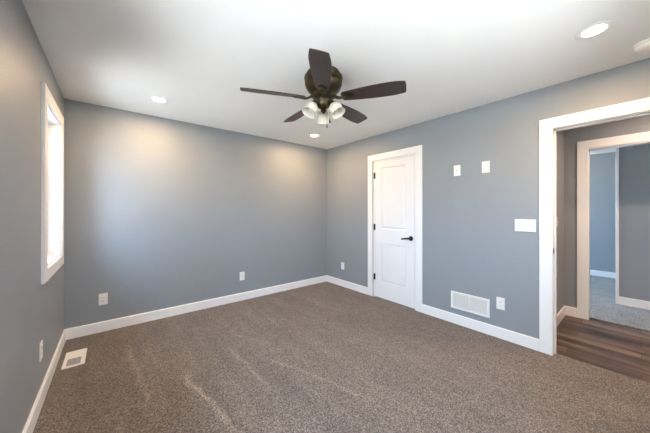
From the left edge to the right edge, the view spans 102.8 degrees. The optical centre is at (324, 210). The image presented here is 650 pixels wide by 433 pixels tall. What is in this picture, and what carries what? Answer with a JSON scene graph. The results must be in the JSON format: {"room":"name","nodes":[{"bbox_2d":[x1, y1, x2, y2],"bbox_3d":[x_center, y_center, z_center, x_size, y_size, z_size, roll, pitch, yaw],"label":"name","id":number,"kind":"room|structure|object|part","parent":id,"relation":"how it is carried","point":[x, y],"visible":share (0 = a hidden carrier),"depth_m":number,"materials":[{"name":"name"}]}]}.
{"room":"empty bedroom","nodes":[
{"label":"empty bedroom","id":0,"kind":"room"},
{"bbox_2d":[0,0,63,432],"bbox_3d":[-1.384,0.088,0.967,0.160,2.440,4.150,0,0,-39],"label":"wall","id":1,"kind":"structure","parent":0,"point":[31,311],"depth_m":1.39,"materials":[{"name":"paint"}]},
{"bbox_2d":[39,340,42,361],"bbox_3d":[-1.927,0.951,1.763,0.010,0.122,0.074,0,0,-39],"label":"wall outlet","id":2,"kind":"object","parent":1,"relation":"attached to","point":[41,342],"visible":1,"depth_m":1.75,"materials":[{"name":"plastic"}]},
{"bbox_2d":[22,329,65,432],"bbox_3d":[-1.316,1.254,1.022,0.015,0.108,4.150,0,0,-39],"label":"baseboard","id":3,"kind":"structure","parent":1,"relation":"attached to","point":[29,427],"depth_m":1.79,"materials":[{"name":"paint"}]},
{"bbox_2d":[41,81,63,283],"bbox_3d":[-2.271,-0.190,2.082,0.160,1.391,0.896,0,0,-39],"label":"window","id":4,"kind":"structure","parent":1,"relation":"in","point":[52,119],"depth_m":2.35,"materials":[{"name":"paint"}]},
{"bbox_2d":[64,99,326,328],"bbox_3d":[-1.339,0.088,3.764,3.696,2.440,0.120,0,0,-39],"label":"wall","id":5,"kind":"structure","parent":0,"point":[160,213],"depth_m":3.26,"materials":[{"name":"paint"}]},
{"bbox_2d":[99,293,107,304],"bbox_3d":[-2.401,0.960,2.810,0.074,0.122,0.010,0,0,-39],"label":"wall outlet","id":6,"kind":"object","parent":5,"relation":"attached to","point":[103,298],"visible":1,"depth_m":2.81,"materials":[{"name":"plastic"}]},
{"bbox_2d":[66,275,326,339],"bbox_3d":[-1.296,1.254,3.712,3.426,0.108,0.015,0,0,-39],"label":"baseboard","id":7,"kind":"structure","parent":5,"relation":"attached to","point":[79,331],"depth_m":3.25,"materials":[{"name":"paint"}]},
{"bbox_2d":[240,272,244,280],"bbox_3d":[-1.209,0.957,3.787,0.074,0.122,0.010,0,0,-39],"label":"wall outlet","id":8,"kind":"object","parent":5,"relation":"attached to","point":[242,274],"visible":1,"depth_m":3.79,"materials":[{"name":"plastic"}]},
{"bbox_2d":[22,0,649,154],"bbox_3d":[2.506,-1.182,2.584,8.147,0.100,6.820,0,0,-39],"label":"ceiling","id":9,"kind":"structure","parent":0,"point":[452,56],"depth_m":1.86,"materials":[{"name":"paint"}]},
{"bbox_2d":[148,96,168,102],"bbox_3d":[-1.693,-1.129,2.646,0.177,0.006,0.177,0,0,-39],"label":"recessed light","id":10,"kind":"object","parent":9,"relation":"in","point":[158,99],"visible":1,"depth_m":2.64,"materials":[{"name":"paint"}]},
{"bbox_2d":[309,134,319,136],"bbox_3d":[-0.159,-1.129,3.917,0.177,0.006,0.177,0,0,-39],"label":"recessed light","id":11,"kind":"object","parent":9,"relation":"in","point":[310,135],"visible":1,"depth_m":3.91,"materials":[{"name":"white plastic"}]},
{"bbox_2d":[240,48,405,127],"bbox_3d":[-0.024,-0.900,2.181,1.265,0.463,1.240,0,0,-39],"label":"ceiling fan","id":12,"kind":"object","parent":9,"relation":"hanging from","point":[323,81],"visible":1,"depth_m":2.04,"materials":[{"name":"brown wood"}]},
{"bbox_3d":[-0.401,-0.919,2.034,0.503,0.006,0.146,0,15,-16],"label":"blade","id":13,"kind":"part","parent":12,"relation":"part of","materials":[{"name":"brown wood"}]},
{"bbox_3d":[-0.240,-0.919,2.480,0.146,0.006,0.503,-18,10,-33],"label":"blade","id":14,"kind":"part","parent":12,"relation":"part of","materials":[{"name":"brown wood"}]},
{"bbox_3d":[-0.120,-0.808,2.068,0.130,0.128,0.124,0,0,-39],"label":"lamp shade","id":15,"kind":"part","parent":12,"relation":"part of","materials":[{"name":"white glass"}]},
{"bbox_3d":[-0.026,-0.919,1.742,0.146,0.006,0.503,15,0,2],"label":"blade","id":16,"kind":"part","parent":12,"relation":"part of","materials":[{"name":"brown wood"}]},
{"bbox_3d":[-0.009,-0.808,2.280,0.127,0.128,0.128,0,0,-39],"label":"lamp shade","id":17,"kind":"part","parent":12,"relation":"part of","materials":[{"name":"white glass"}]},
{"bbox_3d":[0.099,-0.808,2.075,0.123,0.128,0.129,0,0,-39],"label":"lamp shade","id":18,"kind":"part","parent":12,"relation":"part of","materials":[{"name":"white glass"}]},
{"bbox_3d":[0.234,-0.919,2.464,0.146,0.006,0.503,-19,-11,36],"label":"blade","id":19,"kind":"part","parent":12,"relation":"part of","materials":[{"name":"brown wood"}]},
{"bbox_3d":[0.366,-0.919,2.009,0.503,0.006,0.146,0,-15,20],"label":"blade","id":20,"kind":"part","parent":12,"relation":"part of","materials":[{"name":"brown wood"}]},
{"bbox_2d":[574,20,614,39],"bbox_3d":[1.691,-1.129,1.632,0.177,0.006,0.177,0,0,-39],"label":"recessed light","id":21,"kind":"object","parent":9,"relation":"in","point":[596,29],"visible":1,"depth_m":1.62,"materials":[{"name":"white plastic"}]},
{"bbox_2d":[633,38,649,52],"bbox_3d":[2.184,-1.109,1.745,0.148,0.045,0.148,0,0,-39],"label":"smoke detector","id":22,"kind":"object","parent":9,"relation":"attached to","point":[644,45],"visible":1,"depth_m":1.75,"materials":[{"name":"plastic"}]},
{"bbox_2d":[33,275,649,432],"bbox_3d":[2.506,1.348,2.584,8.147,0.080,6.820,0,0,-39],"label":"floor","id":23,"kind":"structure","parent":0,"point":[324,357],"depth_m":2.07,"materials":[{"name":"carpet"}]},
{"bbox_2d":[61,348,86,369],"bbox_3d":[-2.209,1.302,2.295,0.142,0.012,0.318,0,0,-39],"label":"floor vent","id":24,"kind":"object","parent":23,"relation":"in","point":[74,358],"visible":1,"depth_m":2.28,"materials":[{"name":"metal"}]},
{"bbox_2d":[327,58,649,338],"bbox_3d":[1.398,0.088,3.247,0.120,2.440,4.150,0,0,-39],"label":"wall","id":25,"kind":"structure","parent":0,"point":[472,245],"depth_m":2.83,"materials":[{"name":"paint"}]},
{"bbox_2d":[327,275,367,294],"bbox_3d":[0.349,1.254,4.420,0.015,0.108,1.006,0,0,-39],"label":"baseboard","id":26,"kind":"structure","parent":25,"relation":"attached to","point":[343,283],"depth_m":4.37,"materials":[{"name":"paint"}]},
{"bbox_2d":[374,155,414,308],"bbox_3d":[0.953,0.283,3.673,0.096,2.021,0.688,0,0,-39],"label":"door","id":27,"kind":"structure","parent":25,"relation":"in","point":[394,226],"depth_m":3.64,"materials":[{"name":"paint"}]},
{"bbox_3d":[1.095,0.373,3.472,0.061,0.065,0.152,0,0,-39],"label":"handle","id":28,"kind":"part","parent":27,"relation":"part of","materials":[{"name":"black metal"}]},
{"bbox_2d":[368,145,422,312],"bbox_3d":[1.013,0.279,3.715,0.122,2.058,0.720,0,0,-39],"label":"door frame","id":29,"kind":"structure","parent":25,"relation":"attached to","point":[415,153],"depth_m":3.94,"materials":[{"name":"paint"}]},
{"bbox_2d":[454,165,459,175],"bbox_3d":[1.520,-0.460,2.991,0.014,0.122,0.074,0,0,-39],"label":"cable plate","id":30,"kind":"object","parent":25,"relation":"attached to","point":[457,167],"visible":1,"depth_m":2.99,"materials":[{"name":"plastic"}]},
{"bbox_2d":[451,291,489,317],"bbox_3d":[1.605,1.036,2.889,0.013,0.195,0.403,0,0,-39],"label":"air vent","id":31,"kind":"object","parent":25,"relation":"in","point":[476,305],"visible":1,"depth_m":2.87,"materials":[{"name":"plastic"}]},
{"bbox_3d":[1.548,1.037,2.961,0.007,0.145,0.172,0,0,-39],"label":"louvre panel","id":32,"kind":"part","parent":31,"relation":"part of","materials":[{"name":"plastic"}]},
{"bbox_3d":[1.664,1.037,2.819,0.007,0.145,0.172,0,0,-39],"label":"louvre panel","id":33,"kind":"part","parent":31,"relation":"part of","materials":[{"name":"plastic"}]},
{"bbox_2d":[422,304,538,350],"bbox_3d":[1.620,1.254,2.869,0.015,0.108,1.177,0,0,-39],"label":"baseboard","id":34,"kind":"structure","parent":25,"relation":"attached to","point":[511,336],"depth_m":2.75,"materials":[{"name":"paint"}]},
{"bbox_2d":[482,161,489,172],"bbox_3d":[1.711,-0.464,2.762,0.010,0.122,0.074,0,0,-39],"label":"wall outlet","id":35,"kind":"object","parent":25,"relation":"attached to","point":[485,164],"visible":1,"depth_m":2.76,"materials":[{"name":"plastic"}]},
{"bbox_2d":[496,297,504,310],"bbox_3d":[1.797,0.953,2.657,0.010,0.122,0.074,0,0,-39],"label":"wall outlet","id":36,"kind":"object","parent":25,"relation":"attached to","point":[500,302],"visible":1,"depth_m":2.65,"materials":[{"name":"plastic"}]},
{"bbox_2d":[515,219,535,231],"bbox_3d":[1.924,0.144,2.496,0.017,0.118,0.166,0,0,-39],"label":"light switch","id":37,"kind":"object","parent":25,"relation":"attached to","point":[526,225],"visible":1,"depth_m":2.49,"materials":[{"name":"plastic"}]},
{"bbox_2d":[539,97,649,355],"bbox_3d":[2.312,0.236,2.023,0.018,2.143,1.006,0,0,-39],"label":"trim","id":38,"kind":"structure","parent":25,"relation":"attached to","point":[546,126],"depth_m":2.36,"materials":[{"name":"paint"}]},
{"bbox_2d":[557,130,563,313],"bbox_3d":[2.515,0.088,2.941,1.221,2.440,0.120,0,0,-39],"label":"wall","id":39,"kind":"structure","parent":0,"point":[560,134],"depth_m":3.13,"materials":[{"name":"paint"}]},
{"bbox_2d":[557,306,565,325],"bbox_3d":[2.552,1.256,2.884,1.206,0.112,0.015,0,0,-39],"label":"baseboard","id":40,"kind":"structure","parent":39,"relation":"attached to","point":[562,312],"depth_m":3.09,"materials":[{"name":"paint"}]},
{"bbox_2d":[590,152,615,272],"bbox_3d":[5.910,0.088,4.715,0.120,2.440,5.800,0,0,-39],"label":"wall","id":41,"kind":"structure","parent":0,"point":[603,165],"depth_m":5.12,"materials":[{"name":"paint"}]},
{"bbox_2d":[590,270,615,278],"bbox_3d":[5.896,1.254,4.626,0.015,0.108,5.680,0,0,-39],"label":"baseboard","id":42,"kind":"structure","parent":41,"relation":"attached to","point":[592,272],"depth_m":5.11,"materials":[{"name":"paint"}]},
{"bbox_2d":[564,115,649,307],"bbox_3d":[3.566,0.088,2.716,0.120,2.440,5.680,0,0,-39],"label":"wall","id":43,"kind":"structure","parent":0,"point":[638,124],"depth_m":3.21,"materials":[{"name":"paint"}]},
{"bbox_2d":[564,305,577,317],"bbox_3d":[3.059,1.256,3.229,0.015,0.112,0.124,0,0,-39],"label":"baseboard","id":44,"kind":"structure","parent":43,"relation":"attached to","point":[570,311],"depth_m":3.22,"materials":[{"name":"paint"}]},
{"bbox_2d":[577,131,649,319],"bbox_3d":[3.465,0.280,2.840,0.124,2.056,0.841,0,0,-39],"label":"door frame","id":45,"kind":"structure","parent":43,"relation":"attached to","point":[644,142],"depth_m":3.11,"materials":[{"name":"paint"}]},
{"bbox_2d":[619,144,649,309],"bbox_3d":[5.162,0.088,2.430,0.135,2.440,3.215,0,0,-39],"label":"wall","id":46,"kind":"structure","parent":0,"point":[634,161],"depth_m":3.52,"materials":[{"name":"paint"}]},
{"bbox_2d":[616,148,618,303],"bbox_3d":[4.148,0.088,3.679,0.150,2.439,0.032,0,0,-39],"label":"trim","id":47,"kind":"structure","parent":46,"relation":"attached to","point":[617,149],"depth_m":3.63,"materials":[{"name":"paint"}]}
]}

